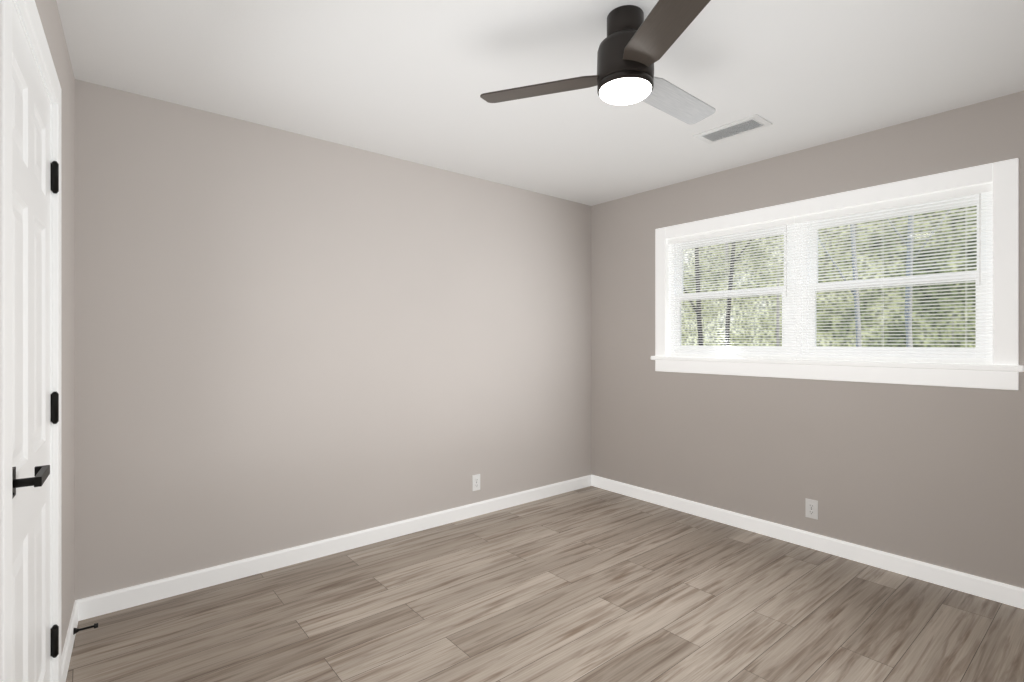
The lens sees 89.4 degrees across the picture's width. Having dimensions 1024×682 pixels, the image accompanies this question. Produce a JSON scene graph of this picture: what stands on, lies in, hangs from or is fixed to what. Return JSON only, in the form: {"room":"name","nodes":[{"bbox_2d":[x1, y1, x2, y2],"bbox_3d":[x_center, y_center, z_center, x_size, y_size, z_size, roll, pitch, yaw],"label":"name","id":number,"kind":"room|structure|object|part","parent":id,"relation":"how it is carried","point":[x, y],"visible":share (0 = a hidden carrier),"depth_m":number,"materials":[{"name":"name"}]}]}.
{"room":"empty bedroom","nodes":[
{"label":"empty bedroom","id":0,"kind":"room"},
{"bbox_2d":[35,0,74,655],"bbox_3d":[-0.808,0.040,0.627,0.120,2.440,4.120,0,0,-36],"label":"wall","id":1,"kind":"structure","parent":0,"point":[49,14],"depth_m":2.05,"materials":[{"name":"paint"}]},
{"bbox_2d":[0,0,60,681],"bbox_3d":[-1.336,0.195,1.356,0.152,2.130,0.950,0,0,-36],"label":"door frame","id":2,"kind":"structure","parent":1,"relation":"attached to","point":[29,18],"depth_m":1.07,"materials":[{"name":"white wood"}]},
{"bbox_2d":[12,1,58,681],"bbox_3d":[-1.285,0.237,1.401,0.092,2.026,0.777,0,0,-36],"label":"door","id":3,"kind":"structure","parent":1,"relation":"in","point":[31,383],"depth_m":1.38,"materials":[{"name":"white wood"}]},
{"bbox_3d":[-1.111,0.315,1.191,0.057,0.064,0.157,0,0,-36],"label":"handle","id":4,"kind":"part","parent":3,"relation":"part of","materials":[{"name":"black metal"}]},
{"bbox_3d":[-1.521,0.225,1.698,0.051,1.636,0.019,0,0,-36],"label":"door hinges","id":5,"kind":"part","parent":3,"relation":"part of","materials":[{"name":"black metal"}]},
{"bbox_2d":[61,601,77,681],"bbox_3d":[-0.780,1.214,0.701,0.013,0.093,4.007,0,0,-36],"label":"baseboard","id":6,"kind":"structure","parent":1,"relation":"attached to","point":[68,648],"depth_m":2.04,"materials":[{"name":"white wood"}]},
{"bbox_2d":[73,623,97,634],"bbox_3d":[-1.792,1.208,2.178,0.080,0.028,0.028,0,0,-36],"label":"door stop","id":7,"kind":"object","parent":1,"relation":"attached to","point":[76,630],"visible":1,"depth_m":2.17,"materials":[{"name":"black metal"}]},
{"bbox_2d":[75,79,590,599],"bbox_3d":[-0.860,0.040,3.321,4.170,2.440,0.120,0,0,-40],"label":"wall","id":8,"kind":"structure","parent":0,"point":[285,339],"depth_m":2.93,"materials":[{"name":"paint"}]},
{"bbox_2d":[75,475,591,620],"bbox_3d":[-0.748,1.214,3.327,3.750,0.093,0.013,0,0,-40],"label":"baseboard","id":9,"kind":"structure","parent":8,"relation":"attached to","point":[113,601],"depth_m":2.93,"materials":[{"name":"white wood"}]},
{"bbox_2d":[472,474,479,490],"bbox_3d":[-0.258,1.022,3.737,0.070,0.115,0.006,0,0,-40],"label":"outlet","id":10,"kind":"object","parent":8,"relation":"attached to","point":[474,482],"visible":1,"depth_m":3.73,"materials":[{"name":"plastic"}]},
{"bbox_2d":[56,0,1023,205],"bbox_3d":[0.361,-1.230,1.840,4.170,0.100,3.960,0,0,-40],"label":"ceiling","id":11,"kind":"structure","parent":0,"point":[411,80],"depth_m":2.27,"materials":[{"name":"paint"}]},
{"bbox_2d":[480,0,715,123],"bbox_3d":[0.501,-1.029,1.950,0.884,0.302,1.003,0,0,-40],"label":"fan","id":12,"kind":"object","parent":11,"relation":"hanging from","point":[634,46],"visible":1,"depth_m":1.82,"materials":[{"name":"black metal"}]},
{"bbox_3d":[0.110,-0.965,1.988,0.470,0.006,0.128,0,10,19],"label":"blade","id":13,"kind":"part","parent":12,"relation":"part of","materials":[{"name":"brown wood"}]},
{"bbox_2d":[599,76,651,105],"bbox_3d":[0.411,-0.895,1.881,0.187,0.034,0.187,0,0,-40],"label":"diffuser","id":14,"kind":"object","parent":12,"relation":"attached to","point":[615,90],"depth_m":1.83,"materials":[{"name":"white glass"}]},
{"bbox_3d":[0.470,-0.965,1.567,0.128,0.006,0.470,10,-2,-10],"label":"blade","id":15,"kind":"part","parent":12,"relation":"part of","materials":[{"name":"brown wood"}]},
{"label":"blade","id":16,"kind":"part","parent":12,"relation":"part of","materials":[{"name":"wood"}]},
{"bbox_2d":[693,114,772,143],"bbox_3d":[1.226,-1.224,2.890,0.185,0.112,0.365,0,0,-40],"label":"ceiling vent","id":17,"kind":"object","parent":11,"relation":"in","point":[713,137],"visible":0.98,"depth_m":2.88,"materials":[{"name":"grey metal"}]},
{"bbox_2d":[66,486,1023,681],"bbox_3d":[0.361,1.310,1.840,4.170,0.100,3.960,0,0,-40],"label":"floor","id":18,"kind":"structure","parent":0,"point":[591,584],"depth_m":2.37,"materials":[{"name":"wood"}]},
{"bbox_2d":[591,91,1023,587],"bbox_3d":[1.924,0.040,3.128,0.120,2.440,3.720,0,0,-40],"label":"wall","id":19,"kind":"structure","parent":0,"point":[933,475],"depth_m":3.11,"materials":[{"name":"paint"}]},
{"bbox_2d":[592,475,1023,608],"bbox_3d":[1.877,1.214,3.081,0.013,0.093,3.707,0,0,-40],"label":"baseboard","id":20,"kind":"structure","parent":19,"relation":"attached to","point":[1004,593],"depth_m":3.02,"materials":[{"name":"white wood"}]},
{"bbox_2d":[805,498,817,519],"bbox_3d":[1.823,1.022,3.150,0.008,0.115,0.070,0,0,-40],"label":"outlet","id":21,"kind":"object","parent":19,"relation":"attached to","point":[807,508],"depth_m":3.15,"materials":[{"name":"plastic"}]},
{"bbox_3d":[1.821,1.022,3.148,0.002,0.067,0.033,0,0,-40],"label":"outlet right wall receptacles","id":22,"kind":"part","parent":21,"relation":"part of","materials":[{"name":"white plastic"}]},
{"bbox_2d":[655,158,1018,389],"bbox_3d":[1.800,-0.316,3.264,0.138,1.098,2.016,0,0,-40],"label":"window","id":23,"kind":"structure","parent":19,"relation":"in","point":[885,252],"depth_m":2.98,"materials":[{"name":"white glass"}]},
{"bbox_3d":[1.777,-0.331,3.244,0.040,0.887,1.832,0,0,-40],"label":"window blind rails","id":24,"kind":"part","parent":23,"relation":"part of","materials":[{"name":"white plastic"}]},
{"bbox_3d":[1.823,-0.330,3.282,0.080,0.890,1.836,0,0,-40],"label":"window sashes","id":25,"kind":"part","parent":23,"relation":"part of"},
{"bbox_2d":[651,356,1023,371],"bbox_3d":[1.787,0.130,3.253,0.172,0.030,2.060,0,0,-40],"label":"sill","id":26,"kind":"structure","parent":19,"relation":"attached to","point":[963,366],"depth_m":2.91,"materials":[{"name":"white wood"}]},
{"label":"outside","id":27,"kind":"structure","parent":0,"visible":0},
{"bbox_2d":[681,206,976,346],"bbox_3d":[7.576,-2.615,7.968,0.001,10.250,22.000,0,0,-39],"label":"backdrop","id":28,"kind":"structure","parent":27,"point":[847,342],"depth_m":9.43,"materials":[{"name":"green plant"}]}
]}

